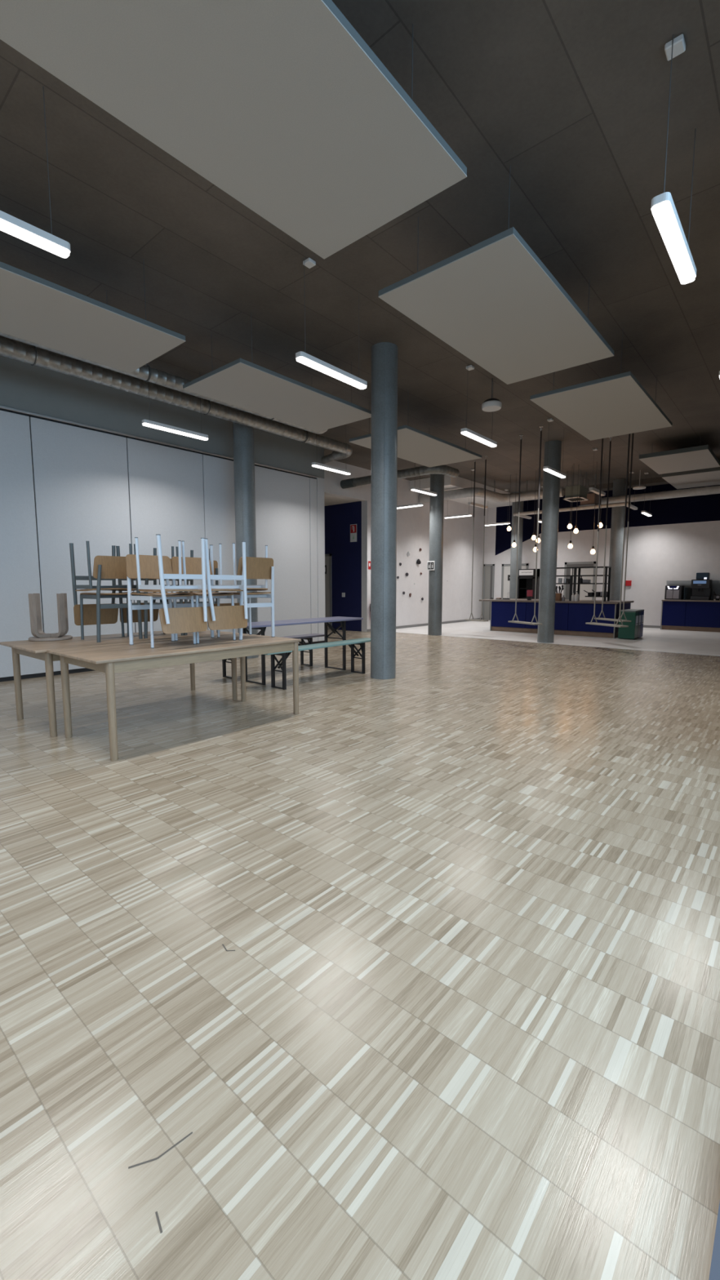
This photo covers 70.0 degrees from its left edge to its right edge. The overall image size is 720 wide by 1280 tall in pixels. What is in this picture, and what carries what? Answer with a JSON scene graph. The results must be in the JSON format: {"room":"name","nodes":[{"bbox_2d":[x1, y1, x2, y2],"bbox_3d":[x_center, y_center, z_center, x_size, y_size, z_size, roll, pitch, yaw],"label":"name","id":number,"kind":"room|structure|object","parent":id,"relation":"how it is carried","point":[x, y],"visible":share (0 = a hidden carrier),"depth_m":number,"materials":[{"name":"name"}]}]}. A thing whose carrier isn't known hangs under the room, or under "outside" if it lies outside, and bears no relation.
{"room":"community hall","nodes":[
{"label":"community hall","id":0,"kind":"room"},
{"bbox_2d":[0,355,324,677],"bbox_3d":[-5.389,-1.511,5.816,0.240,4.280,13.990,5,8,40],"label":"wall","id":1,"kind":"structure","parent":0,"point":[79,464],"depth_m":7.68,"materials":[{"name":"white"}]},
{"bbox_2d":[0,640,324,681],"bbox_3d":[-5.334,0.597,5.992,0.044,0.050,13.990,5,8,40],"label":"baseboard","id":2,"kind":"structure","parent":1,"relation":"attached to","point":[85,669],"depth_m":7.09,"materials":[{"name":"black"}]},
{"bbox_2d":[324,494,359,506],"bbox_3d":[-2.542,-3.724,13.371,3.500,0.110,4.250,5,8,40],"label":"ceiling","id":3,"kind":"structure","parent":0,"point":[328,500],"depth_m":13.67,"materials":[{"name":"white"}]},
{"bbox_2d":[324,501,361,631],"bbox_3d":[-1.223,-2.101,15.087,3.500,3.500,0.200,5,8,40],"label":"wall","id":4,"kind":"structure","parent":0,"point":[346,555],"depth_m":14.25,"materials":[{"name":"blue paint"}]},
{"bbox_2d":[324,553,332,629],"bbox_3d":[-1.188,-1.406,14.978,0.990,2.140,0.030,5,8,40],"label":"door","id":5,"kind":"structure","parent":4,"relation":"in","point":[328,587],"depth_m":14.72,"materials":[{"name":"grey metal"}]},
{"bbox_2d":[350,524,356,542],"bbox_3d":[-0.177,-2.902,13.957,0.240,0.470,0.010,5,8,40],"label":"fire sign","id":6,"kind":"object","parent":4,"relation":"attached to","point":[353,526],"visible":1,"depth_m":13.96,"materials":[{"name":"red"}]},
{"bbox_2d":[0,620,719,1279],"bbox_3d":[-1.012,0.402,8.541,12.650,0.101,23.500,5,8,40],"label":"floor","id":7,"kind":"structure","parent":0,"point":[414,975],"depth_m":1.69,"materials":[{"name":"grey"}]},
{"bbox_2d":[0,630,239,737],"bbox_3d":[-2.296,0.339,5.179,0.960,0.735,1.985,5,8,40],"label":"wooden table","id":8,"kind":"object","parent":7,"relation":"on","point":[37,650],"visible":0.7,"depth_m":4.71,"materials":[{"name":"brown wood"}]},
{"bbox_2d":[28,593,72,641],"bbox_3d":[-2.967,-0.224,4.913,0.364,0.440,0.364,5,8,40],"label":"stool","id":9,"kind":"object","parent":8,"relation":"on","point":[34,602],"visible":1,"depth_m":4.84,"materials":[{"name":"grey wood"}]},
{"bbox_2d":[80,555,142,642],"bbox_3d":[-2.378,-0.395,4.904,0.451,0.783,0.427,5,8,40],"label":"chair","id":10,"kind":"object","parent":8,"relation":"on","point":[104,566],"visible":0.81,"depth_m":4.74,"materials":[{"name":"brown wood"}]},
{"bbox_2d":[69,541,133,625],"bbox_3d":[-2.471,-0.529,4.937,0.451,0.783,0.427,5,8,40],"label":"chair","id":11,"kind":"object","parent":10,"relation":"on","point":[108,615],"visible":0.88,"depth_m":4.96,"materials":[{"name":"brown wood"}]},
{"bbox_2d":[126,558,184,638],"bbox_3d":[-2.093,-0.431,5.250,0.451,0.783,0.427,5,8,40],"label":"chair","id":12,"kind":"object","parent":8,"relation":"on","point":[145,602],"visible":0.23,"depth_m":5.02,"materials":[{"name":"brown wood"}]},
{"bbox_2d":[115,543,173,622],"bbox_3d":[-2.192,-0.565,5.275,0.451,0.783,0.427,5,8,40],"label":"chair","id":13,"kind":"object","parent":12,"relation":"on","point":[135,613],"visible":0.33,"depth_m":5.39,"materials":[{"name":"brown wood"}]},
{"bbox_2d":[166,560,218,635],"bbox_3d":[-1.812,-0.466,5.574,0.451,0.783,0.427,5,8,40],"label":"chair","id":14,"kind":"object","parent":8,"relation":"on","point":[215,563],"visible":0.19,"depth_m":5.53,"materials":[{"name":"brown wood"}]},
{"bbox_2d":[159,546,209,608],"bbox_3d":[-1.906,-0.600,5.607,0.451,0.783,0.427,5,8,40],"label":"chair","id":15,"kind":"object","parent":14,"relation":"on","point":[191,551],"visible":0.08,"depth_m":5.72,"materials":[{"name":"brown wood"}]},
{"bbox_2d":[46,633,301,760],"bbox_3d":[-1.540,0.402,4.582,0.930,0.735,1.910,5,8,40],"label":"wooden table","id":16,"kind":"object","parent":7,"relation":"on","point":[109,660],"visible":0.97,"depth_m":4.20,"materials":[{"name":"brown wood"}]},
{"bbox_2d":[125,554,196,648],"bbox_3d":[-1.737,-0.350,4.481,0.451,0.783,0.427,5,8,40],"label":"chair","id":17,"kind":"object","parent":16,"relation":"on","point":[148,564],"visible":0.88,"depth_m":4.49,"materials":[{"name":"brown wood"}]},
{"bbox_2d":[134,533,207,634],"bbox_3d":[-1.574,-0.464,4.318,0.451,0.783,0.427,5,8,40],"label":"chair","id":18,"kind":"object","parent":17,"relation":"on","point":[180,620],"visible":1,"depth_m":4.24,"materials":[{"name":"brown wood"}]},
{"bbox_2d":[171,556,235,644],"bbox_3d":[-1.468,-0.385,4.815,0.451,0.783,0.427,5,8,40],"label":"chair","id":19,"kind":"object","parent":16,"relation":"on","point":[193,565],"visible":0.63,"depth_m":4.85,"materials":[{"name":"brown wood"}]},
{"bbox_2d":[181,537,248,630],"bbox_3d":[-1.308,-0.500,4.665,0.451,0.783,0.427,5,8,40],"label":"chair","id":20,"kind":"object","parent":19,"relation":"on","point":[222,617],"visible":0.88,"depth_m":4.59,"materials":[{"name":"brown wood"}]},
{"bbox_2d":[217,556,275,639],"bbox_3d":[-1.127,-0.415,5.093,0.451,0.783,0.427,5,8,40],"label":"chair","id":21,"kind":"object","parent":16,"relation":"on","point":[256,567],"visible":0.77,"depth_m":5.00,"materials":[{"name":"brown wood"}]},
{"bbox_2d":[209,542,267,606],"bbox_3d":[-1.211,-0.551,5.145,0.451,0.783,0.427,5,8,40],"label":"chair","id":22,"kind":"object","parent":21,"relation":"on","point":[249,588],"visible":0.39,"depth_m":5.10,"materials":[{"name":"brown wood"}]},
{"bbox_2d":[232,408,258,658],"bbox_3d":[-1.952,-1.826,8.786,0.344,4.280,0.344,5,8,40],"label":"concrete column","id":23,"kind":"structure","parent":7,"relation":"on","point":[242,435],"depth_m":8.59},
{"bbox_2d":[222,633,324,678],"bbox_3d":[-1.300,0.219,7.544,0.260,0.475,2.050,5,8,40],"label":"bench","id":24,"kind":"object","parent":7,"relation":"on","point":[308,637],"visible":0.46,"depth_m":7.99,"materials":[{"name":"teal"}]},
{"bbox_2d":[242,616,363,684],"bbox_3d":[-0.832,0.110,7.200,0.520,0.765,2.100,5,8,40],"label":"folding table","id":25,"kind":"object","parent":7,"relation":"on","point":[261,625],"visible":0.66,"depth_m":7.27,"materials":[{"name":"grey"}]},
{"bbox_2d":[262,637,370,689],"bbox_3d":[-0.491,0.293,6.846,0.260,0.475,2.080,5,8,40],"label":"bench","id":26,"kind":"object","parent":7,"relation":"on","point":[361,642],"visible":0.74,"depth_m":6.70,"materials":[{"name":"teal"}]},
{"bbox_2d":[370,342,398,679],"bbox_3d":[0.317,-1.619,6.834,0.344,4.280,0.344,5,8,40],"label":"concrete column","id":27,"kind":"structure","parent":7,"relation":"on","point":[384,355],"depth_m":6.69,"materials":[{"name":"concrete"}]},
{"bbox_2d":[427,473,444,635],"bbox_3d":[1.906,-2.260,12.884,0.344,4.280,0.344,5,8,40],"label":"concrete column","id":28,"kind":"structure","parent":7,"relation":"on","point":[436,505],"depth_m":12.76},
{"bbox_2d":[426,560,435,570],"bbox_3d":[1.765,-1.850,12.809,0.220,0.230,0.017,5,8,40],"label":"sign","id":29,"kind":"object","parent":28,"relation":"attached to","point":[430,564],"visible":1,"depth_m":12.80,"materials":[{"name":"white"}]},
{"bbox_2d":[509,491,524,598],"bbox_3d":[5.195,-2.707,17.101,0.360,4.280,0.360,5,8,40],"label":"concrete column","id":30,"kind":"structure","parent":7,"relation":"on","point":[514,508],"depth_m":16.94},
{"bbox_2d":[537,440,561,643],"bbox_3d":[4.113,-2.080,11.181,0.344,4.280,0.344,5,8,40],"label":"concrete column","id":31,"kind":"structure","parent":7,"relation":"on","point":[551,482],"depth_m":11.05,"materials":[{"name":"concrete"}]},
{"bbox_2d":[395,631,719,656],"bbox_3d":[3.846,0.080,11.336,8.950,0.053,0.024,5,8,40],"label":"trim","id":32,"kind":"structure","parent":7,"relation":"on","point":[396,632],"depth_m":10.72,"materials":[{"name":"silver metal"}]},
{"bbox_2d":[489,601,631,638],"bbox_3d":[5.300,-0.613,13.782,3.214,0.815,1.404,5,8,40],"label":"counter","id":33,"kind":"object","parent":7,"relation":"on","point":[570,619],"depth_m":12.99,"materials":[{"name":"blue wood"}]},
{"bbox_2d":[479,598,633,604],"bbox_3d":[5.191,-1.051,13.832,3.600,0.045,1.500,5,8,40],"label":"countertop","id":34,"kind":"structure","parent":33,"relation":"on","point":[599,602],"depth_m":13.01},
{"bbox_2d":[517,568,539,599],"bbox_3d":[5.288,-1.308,15.909,0.620,1.750,0.600,5,8,40],"label":"fridge","id":35,"kind":"object","parent":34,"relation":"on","point":[526,577],"visible":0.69,"depth_m":15.77,"materials":[{"name":"black plastic"}]},
{"bbox_2d":[526,590,533,599],"bbox_3d":[4.530,-1.198,13.726,0.155,0.270,0.080,5,8,40],"label":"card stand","id":36,"kind":"object","parent":34,"relation":"on","point":[529,593],"visible":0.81,"depth_m":13.71,"materials":[{"name":"red plastic"}]},
{"bbox_2d":[555,584,563,600],"bbox_3d":[5.111,-1.216,13.227,0.247,0.412,0.223,5,8,40],"label":"utensil crock","id":37,"kind":"object","parent":34,"relation":"on","point":[558,596],"visible":0.78,"depth_m":13.18,"materials":[{"name":"brown"}]},
{"bbox_2d":[555,566,611,601],"bbox_3d":[5.526,-1.441,13.237,1.625,0.856,0.330,5,8,40],"label":"shelf","id":38,"kind":"object","parent":34,"relation":"on","point":[572,583],"visible":0.68,"depth_m":12.94,"materials":[{"name":"black metal"}]},
{"bbox_2d":[608,478,626,600],"bbox_3d":[7.506,-2.491,15.061,0.360,4.280,0.360,5,8,40],"label":"concrete column","id":39,"kind":"structure","parent":7,"relation":"on","point":[619,485],"depth_m":14.89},
{"bbox_2d":[601,485,719,504],"bbox_3d":[8.630,-3.879,13.545,4.800,0.204,0.204,5,8,40],"label":"duct","id":40,"kind":"object","parent":39,"relation":"attached to","point":[715,489],"visible":0.84,"depth_m":13.80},
{"bbox_2d":[617,609,639,639],"bbox_3d":[6.306,-0.370,12.079,0.367,0.660,0.296,5,8,40],"label":"waste bin","id":41,"kind":"object","parent":7,"relation":"on","point":[630,632],"visible":0.94,"depth_m":11.95,"materials":[{"name":"teal"}]},
{"bbox_2d":[625,608,644,636],"bbox_3d":[6.661,-0.413,12.490,0.367,0.660,0.266,5,8,40],"label":"waste bin","id":42,"kind":"object","parent":7,"relation":"on","point":[642,611],"visible":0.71,"depth_m":12.37,"materials":[{"name":"plastic"}]},
{"bbox_2d":[636,609,641,638],"bbox_3d":[6.489,-0.392,12.290,0.367,0.660,0.256,5,8,40],"label":"waste bin","id":43,"kind":"object","parent":7,"relation":"on","point":[640,611],"visible":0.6,"depth_m":12.15,"materials":[{"name":"blue"}]},
{"bbox_2d":[660,600,719,632],"bbox_3d":[9.798,-0.627,13.938,2.794,0.810,0.464,5,8,40],"label":"counter","id":44,"kind":"object","parent":7,"relation":"on","point":[704,616],"depth_m":14.20,"materials":[{"name":"blue wood"}]},
{"bbox_2d":[661,599,719,602],"bbox_3d":[9.786,-1.049,13.886,2.800,0.040,0.490,5,8,40],"label":"countertop","id":45,"kind":"structure","parent":44,"relation":"on","point":[717,601],"depth_m":14.12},
{"bbox_2d":[664,585,684,599],"bbox_3d":[8.919,-1.345,14.592,0.410,0.400,0.368,5,8,40],"label":"water dispenser","id":46,"kind":"object","parent":45,"relation":"on","point":[672,592],"visible":0.99,"depth_m":14.46,"materials":[{"name":"black plastic"}]},
{"bbox_2d":[689,572,711,599],"bbox_3d":[9.392,-1.474,14.151,0.440,0.750,0.376,5,8,40],"label":"coffee machine","id":47,"kind":"object","parent":45,"relation":"on","point":[701,587],"visible":0.99,"depth_m":14.07,"materials":[{"name":"black plastic"}]},
{"bbox_2d":[0,0,719,493],"bbox_3d":[-0.993,-4.001,8.058,12.700,0.200,23.500,5,8,40],"label":"ceiling","id":48,"kind":"structure","parent":0,"point":[571,95],"depth_m":4.30,"materials":[{"name":"concrete"}]},
{"bbox_2d":[0,86,71,257],"bbox_3d":[-2.188,-2.888,2.897,0.095,0.926,0.970,5,8,40],"label":"pendant lamp","id":49,"kind":"object","parent":48,"relation":"hanging from","point":[15,227],"visible":1,"depth_m":3.15,"materials":[{"name":"white"}]},
{"bbox_2d":[0,218,69,257],"bbox_3d":[-2.188,-2.437,2.945,0.083,0.018,0.958,5,8,40],"label":"diffuser","id":50,"kind":"object","parent":49,"relation":"attached to","point":[11,227],"depth_m":3.14,"materials":[{"name":"white"}]},
{"bbox_2d":[0,258,186,373],"bbox_3d":[-2.912,-3.171,4.398,1.147,0.679,2.425,5,8,40],"label":"acoustic panel","id":51,"kind":"object","parent":48,"relation":"hanging from","point":[33,308],"visible":1,"depth_m":4.68,"materials":[{"name":"grey"}]},
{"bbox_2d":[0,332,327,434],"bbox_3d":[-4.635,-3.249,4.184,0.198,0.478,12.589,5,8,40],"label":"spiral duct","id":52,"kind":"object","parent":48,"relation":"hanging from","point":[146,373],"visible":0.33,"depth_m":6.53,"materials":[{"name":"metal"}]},
{"bbox_2d":[142,363,208,440],"bbox_3d":[-2.537,-3.331,7.077,0.095,0.926,0.970,5,8,40],"label":"pendant lamp","id":53,"kind":"object","parent":48,"relation":"hanging from","point":[147,423],"visible":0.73,"depth_m":7.06,"materials":[{"name":"white"}]},
{"bbox_2d":[142,422,208,440],"bbox_3d":[-2.537,-2.880,7.125,0.083,0.018,0.958,5,8,40],"label":"diffuser","id":54,"kind":"object","parent":53,"relation":"attached to","point":[155,425],"depth_m":7.10,"materials":[{"name":"white"}]},
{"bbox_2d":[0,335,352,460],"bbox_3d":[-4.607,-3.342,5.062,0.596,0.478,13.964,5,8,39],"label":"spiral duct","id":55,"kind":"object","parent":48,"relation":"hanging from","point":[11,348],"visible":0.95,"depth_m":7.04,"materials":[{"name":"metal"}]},
{"bbox_2d":[321,453,334,463],"bbox_3d":[-1.015,-3.805,11.057,1.369,0.200,0.153,6,8,42],"label":"branch","id":56,"kind":"object","parent":55,"relation":"attached to","point":[328,458],"visible":0.25,"depth_m":10.67,"materials":[{"name":"metal"}]},
{"bbox_2d":[0,0,466,258],"bbox_3d":[-0.612,-2.958,2.397,1.158,0.679,2.430,5,8,40],"label":"acoustic panel","id":57,"kind":"object","parent":48,"relation":"hanging from","point":[282,106],"visible":1,"depth_m":2.49,"materials":[{"name":"grey"}]},
{"bbox_2d":[182,311,371,431],"bbox_3d":[-0.958,-3.409,6.645,1.135,0.679,2.280,5,8,40],"label":"acoustic panel","id":58,"kind":"object","parent":48,"relation":"hanging from","point":[242,383],"visible":0.91,"depth_m":6.45,"materials":[{"name":"grey"}]},
{"bbox_2d":[295,257,367,389],"bbox_3d":[-0.265,-3.124,5.122,0.095,0.926,0.970,5,8,40],"label":"pendant lamp","id":59,"kind":"object","parent":48,"relation":"hanging from","point":[303,357],"visible":1,"depth_m":5.07,"materials":[{"name":"white"}]},
{"bbox_2d":[296,356,366,389],"bbox_3d":[-0.265,-2.673,5.170,0.083,0.018,0.958,5,8,40],"label":"diffuser","id":60,"kind":"object","parent":59,"relation":"attached to","point":[310,362],"depth_m":5.12,"materials":[{"name":"white"}]},
{"bbox_2d":[311,462,351,475],"bbox_3d":[-0.517,-3.579,9.415,0.095,0.926,0.970,5,8,40],"label":"pendant lamp","id":61,"kind":"object","parent":48,"relation":"hanging from","point":[316,464],"visible":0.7,"depth_m":9.40,"materials":[{"name":"white"}]},
{"bbox_2d":[396,465,422,509],"bbox_3d":[1.204,-3.857,12.804,0.860,1.086,0.095,5,8,40],"label":"pendant lamp","id":62,"kind":"object","parent":48,"relation":"hanging from","point":[418,504],"visible":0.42,"depth_m":12.81,"materials":[{"name":"white"}]},
{"bbox_2d":[396,504,422,509],"bbox_3d":[1.204,-3.326,12.860,0.848,0.018,0.083,5,8,40],"label":"diffuser","id":63,"kind":"object","parent":62,"relation":"attached to","point":[406,505],"depth_m":12.83,"materials":[{"name":"white"}]},
{"bbox_2d":[349,423,481,466],"bbox_3d":[1.041,-3.655,8.969,1.150,0.679,2.410,5,8,40],"label":"acoustic panel","id":64,"kind":"object","parent":48,"relation":"hanging from","point":[414,445],"visible":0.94,"depth_m":8.89,"materials":[{"name":"grey"}]},
{"bbox_2d":[410,474,436,495],"bbox_3d":[1.471,-3.823,11.715,0.095,0.926,0.970,5,8,40],"label":"pendant lamp","id":65,"kind":"object","parent":48,"relation":"hanging from","point":[415,489],"visible":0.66,"depth_m":11.71,"materials":[{"name":"white"}]},
{"bbox_2d":[411,488,436,495],"bbox_3d":[1.471,-3.371,11.763,0.083,0.018,0.958,5,8,40],"label":"diffuser","id":66,"kind":"object","parent":65,"relation":"attached to","point":[421,491],"depth_m":11.73,"materials":[{"name":"white"}]},
{"bbox_2d":[444,498,471,518],"bbox_3d":[2.801,-3.765,14.682,0.860,0.506,0.095,5,8,40],"label":"pendant lamp","id":67,"kind":"object","parent":48,"relation":"hanging from","point":[467,514],"visible":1,"depth_m":14.68,"materials":[{"name":"white"}]},
{"bbox_2d":[444,515,471,518],"bbox_3d":[2.801,-3.522,14.708,0.848,0.018,0.083,5,8,40],"label":"diffuser","id":68,"kind":"object","parent":67,"relation":"attached to","point":[451,516],"depth_m":14.71,"materials":[{"name":"white"}]},
{"bbox_2d":[465,455,488,622],"bbox_3d":[2.864,-2.405,12.431,0.190,3.899,0.548,-5,8,-41],"label":"swing","id":69,"kind":"object","parent":48,"relation":"hanging from","point":[469,619],"visible":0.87,"depth_m":12.43,"materials":[{"name":"grey"}]},
{"bbox_2d":[467,468,488,508],"bbox_3d":[3.168,-4.037,13.740,0.095,0.926,0.970,5,8,40],"label":"pendant lamp","id":70,"kind":"object","parent":48,"relation":"hanging from","point":[476,504],"visible":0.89,"depth_m":13.61,"materials":[{"name":"white"}]},
{"bbox_2d":[468,503,487,508],"bbox_3d":[3.168,-3.586,13.788,0.083,0.018,0.958,5,8,40],"label":"diffuser","id":71,"kind":"object","parent":70,"relation":"attached to","point":[479,505],"depth_m":13.77,"materials":[{"name":"grey"}]},
{"bbox_2d":[460,364,497,447],"bbox_3d":[1.743,-3.370,7.445,0.095,0.926,0.970,5,8,40],"label":"pendant lamp","id":72,"kind":"object","parent":48,"relation":"hanging from","point":[470,433],"visible":1,"depth_m":7.35,"materials":[{"name":"white"}]},
{"bbox_2d":[461,431,496,447],"bbox_3d":[1.743,-2.919,7.493,0.083,0.018,0.958,5,8,40],"label":"diffuser","id":73,"kind":"object","parent":72,"relation":"attached to","point":[471,434],"depth_m":7.45,"materials":[{"name":"white"}]},
{"bbox_2d":[418,476,564,502],"bbox_3d":[3.729,-4.320,14.764,3.979,0.577,1.273,0,6,1],"label":"duct","id":74,"kind":"object","parent":48,"relation":"hanging from","point":[479,491],"visible":0.83,"depth_m":14.67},
{"bbox_2d":[481,377,502,412],"bbox_3d":[1.946,-3.632,7.586,0.290,0.435,0.290,5,8,40],"label":"ceiling speaker","id":75,"kind":"object","parent":48,"relation":"hanging from","point":[491,404],"visible":1,"depth_m":7.53,"materials":[{"name":"white plastic"}]},
{"bbox_2d":[377,165,613,384],"bbox_3d":[1.383,-3.204,4.717,1.162,0.679,2.430,5,8,40],"label":"acoustic panel","id":76,"kind":"object","parent":48,"relation":"hanging from","point":[494,301],"visible":1,"depth_m":4.42,"materials":[{"name":"grey"}]},
{"bbox_2d":[484,488,510,525],"bbox_3d":[4.431,-4.253,16.537,0.860,1.086,0.095,5,8,40],"label":"pendant lamp","id":77,"kind":"object","parent":48,"relation":"hanging from","point":[507,522],"visible":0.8,"depth_m":16.53,"materials":[{"name":"white"}]},
{"bbox_2d":[484,523,508,525],"bbox_3d":[4.431,-3.722,16.593,0.848,0.018,0.083,5,8,40],"label":"diffuser","id":78,"kind":"object","parent":77,"relation":"attached to","point":[488,524],"depth_m":16.62,"materials":[{"name":"white"}]},
{"bbox_2d":[507,426,543,625],"bbox_3d":[3.374,-2.229,10.344,0.190,3.809,0.850,-2,6,-20],"label":"swing","id":79,"kind":"object","parent":48,"relation":"hanging from","point":[540,427],"visible":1,"depth_m":10.25,"materials":[{"name":"grey"}]},
{"bbox_2d":[542,417,565,478],"bbox_3d":[3.698,-3.610,9.707,0.095,0.926,0.970,5,8,40],"label":"pendant lamp","id":80,"kind":"object","parent":48,"relation":"hanging from","point":[547,468],"visible":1,"depth_m":9.60,"materials":[{"name":"white"}]},
{"bbox_2d":[543,468,565,478],"bbox_3d":[3.698,-3.158,9.755,0.083,0.018,0.958,5,8,40],"label":"diffuser","id":81,"kind":"object","parent":80,"relation":"attached to","point":[553,471],"depth_m":9.74,"materials":[{"name":"white"}]},
{"bbox_2d":[568,466,573,548],"bbox_3d":[5.331,-3.360,12.929,0.114,2.101,0.116,5,8,40],"label":"pendant bulb","id":82,"kind":"object","parent":48,"relation":"hanging from","point":[570,545],"visible":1,"depth_m":12.98,"materials":[{"name":"beige"}]},
{"bbox_2d":[562,469,589,502],"bbox_3d":[5.820,-4.144,13.823,0.480,0.730,0.680,5,8,40],"label":"ventilation unit","id":83,"kind":"object","parent":48,"relation":"hanging from","point":[582,491],"visible":0.91,"depth_m":13.69,"materials":[{"name":"grey"}]},
{"bbox_2d":[577,474,601,506],"bbox_3d":[6.490,-4.159,14.436,0.520,0.830,0.680,5,8,40],"label":"ventilation unit","id":84,"kind":"object","parent":48,"relation":"hanging from","point":[591,496],"visible":0.53,"depth_m":14.22,"materials":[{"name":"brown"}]},
{"bbox_2d":[513,501,631,515],"bbox_3d":[5.865,-3.683,14.496,3.200,0.102,0.102,5,8,40],"label":"duct","id":85,"kind":"object","parent":84,"relation":"attached to","point":[622,504],"visible":0.7,"depth_m":14.24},
{"bbox_2d":[590,462,597,554],"bbox_3d":[5.835,-3.268,12.776,0.114,2.252,0.116,5,8,40],"label":"pendant bulb","id":86,"kind":"object","parent":48,"relation":"hanging from","point":[593,551],"visible":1,"depth_m":12.84,"materials":[{"name":"beige"}]},
{"bbox_2d":[589,448,605,496],"bbox_3d":[5.441,-3.824,11.732,0.095,0.926,0.970,5,8,40],"label":"pendant lamp","id":87,"kind":"object","parent":48,"relation":"hanging from","point":[591,489],"visible":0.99,"depth_m":11.60,"materials":[{"name":"white"}]},
{"bbox_2d":[589,488,604,496],"bbox_3d":[5.441,-3.373,11.780,0.083,0.018,0.958,5,8,40],"label":"diffuser","id":88,"kind":"object","parent":87,"relation":"attached to","point":[596,491],"depth_m":11.69,"materials":[{"name":"grey"}]},
{"bbox_2d":[529,327,672,440],"bbox_3d":[3.399,-3.452,7.052,1.160,0.679,2.440,5,8,40],"label":"acoustic panel","id":89,"kind":"object","parent":48,"relation":"hanging from","point":[616,405],"visible":0.94,"depth_m":6.83,"materials":[{"name":"grey"}]},
{"bbox_2d":[585,433,630,627],"bbox_3d":[4.733,-2.164,9.689,0.190,3.799,0.893,-2,6,-17],"label":"swing","id":90,"kind":"object","parent":48,"relation":"hanging from","point":[628,443],"visible":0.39,"depth_m":9.63,"materials":[{"name":"grey"}]},
{"bbox_2d":[594,433,633,622],"bbox_3d":[5.209,-2.266,10.433,0.190,3.754,0.912,-1,6,-10],"label":"swing","id":91,"kind":"object","parent":48,"relation":"hanging from","point":[610,437],"visible":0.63,"depth_m":10.36,"materials":[{"name":"grey"}]},
{"bbox_2d":[632,470,645,489],"bbox_3d":[7.390,-4.244,13.583,0.310,0.479,0.310,5,8,40],"label":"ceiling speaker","id":92,"kind":"object","parent":48,"relation":"hanging from","point":[637,487],"visible":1,"depth_m":13.56,"materials":[{"name":"white"}]},
{"bbox_2d":[641,471,652,516],"bbox_3d":[7.917,-4.000,14.148,0.095,1.086,0.860,5,8,40],"label":"pendant lamp","id":93,"kind":"object","parent":48,"relation":"hanging from","point":[645,513],"visible":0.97,"depth_m":14.03,"materials":[{"name":"white"}]},
{"bbox_2d":[650,33,696,284],"bbox_3d":[1.985,-2.919,3.186,0.095,0.926,0.970,5,8,40],"label":"pendant lamp","id":94,"kind":"object","parent":48,"relation":"hanging from","point":[664,211],"visible":1,"depth_m":3.05,"materials":[{"name":"white"}]},
{"bbox_2d":[652,201,694,284],"bbox_3d":[1.985,-2.467,3.234,0.083,0.018,0.958,5,8,40],"label":"diffuser","id":95,"kind":"object","parent":94,"relation":"attached to","point":[664,213],"depth_m":3.15,"materials":[{"name":"white"}]},
{"bbox_2d":[639,435,719,474],"bbox_3d":[7.036,-4.058,11.257,1.227,0.359,1.980,5,8,40],"label":"acoustic panel","id":96,"kind":"object","parent":48,"relation":"hanging from","point":[700,457],"visible":1,"depth_m":11.00,"materials":[{"name":"grey"}]},
{"bbox_2d":[662,466,719,488],"bbox_3d":[8.627,-4.258,13.143,1.215,0.359,2.050,5,8,40],"label":"acoustic panel","id":97,"kind":"object","parent":48,"relation":"hanging from","point":[711,476],"visible":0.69,"depth_m":12.84,"materials":[{"name":"grey"}]},
{"bbox_2d":[324,460,484,631],"bbox_3d":[0.930,-2.454,14.714,0.200,4.280,10.600,5,8,40],"label":"wall","id":98,"kind":"structure","parent":0,"point":[412,522],"depth_m":15.65,"materials":[{"name":"white paint"}]},
{"bbox_2d":[340,465,459,488],"bbox_3d":[0.857,-3.764,11.985,2.847,0.207,0.804,5,8,40],"label":"spiral duct","id":99,"kind":"object","parent":98,"relation":"attached to","point":[441,469],"visible":0.66,"depth_m":11.30,"materials":[{"name":"metal"}]},
{"bbox_2d":[367,617,481,631],"bbox_3d":[2.331,-0.515,16.394,0.014,0.070,6.550,5,8,40],"label":"baseboard","id":100,"kind":"structure","parent":98,"relation":"attached to","point":[460,620],"depth_m":15.96,"materials":[{"name":"grey"}]},
{"bbox_2d":[409,475,512,507],"bbox_3d":[3.473,-4.629,16.264,1.350,0.280,4.600,5,8,40],"label":"duct","id":101,"kind":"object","parent":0,"point":[450,482],"depth_m":14.89,"materials":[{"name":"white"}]},
{"bbox_2d":[481,484,719,626],"bbox_3d":[7.862,-2.576,15.871,9.200,4.280,0.200,5,8,40],"label":"wall","id":102,"kind":"structure","parent":0,"point":[680,540],"depth_m":15.27,"materials":[{"name":"white paint"}]},
{"bbox_2d":[482,564,494,620],"bbox_3d":[4.640,-1.724,18.593,0.420,2.010,0.030,5,8,40],"label":"door","id":103,"kind":"structure","parent":102,"relation":"in","point":[488,569],"depth_m":18.59,"materials":[{"name":"grey metal"}]},
{"bbox_2d":[501,563,528,598],"bbox_3d":[5.372,-1.650,17.945,0.960,2.000,0.065,5,8,40],"label":"door","id":104,"kind":"structure","parent":102,"relation":"in","point":[505,583],"depth_m":18.12,"materials":[{"name":"grey metal"}]},
{"bbox_2d":[563,561,595,599],"bbox_3d":[7.040,-1.501,16.542,0.970,2.000,0.030,5,8,40],"label":"door","id":105,"kind":"structure","parent":102,"relation":"in","point":[588,588],"depth_m":16.43,"materials":[{"name":"grey metal"}]},
{"bbox_2d":[564,476,669,495],"bbox_3d":[8.219,-4.558,14.921,7.600,0.140,0.450,5,8,40],"label":"duct","id":106,"kind":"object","parent":102,"relation":"attached to","point":[654,481],"depth_m":14.82,"materials":[{"name":"metal"}]},
{"bbox_2d":[708,1200,719,1279],"bbox_3d":[3.671,-1.331,4.111,0.143,4.280,23.200,5,8,40],"label":"wall","id":107,"kind":"structure","parent":0,"point":[714,1273],"depth_m":0.92,"materials":[{"name":"paint"}]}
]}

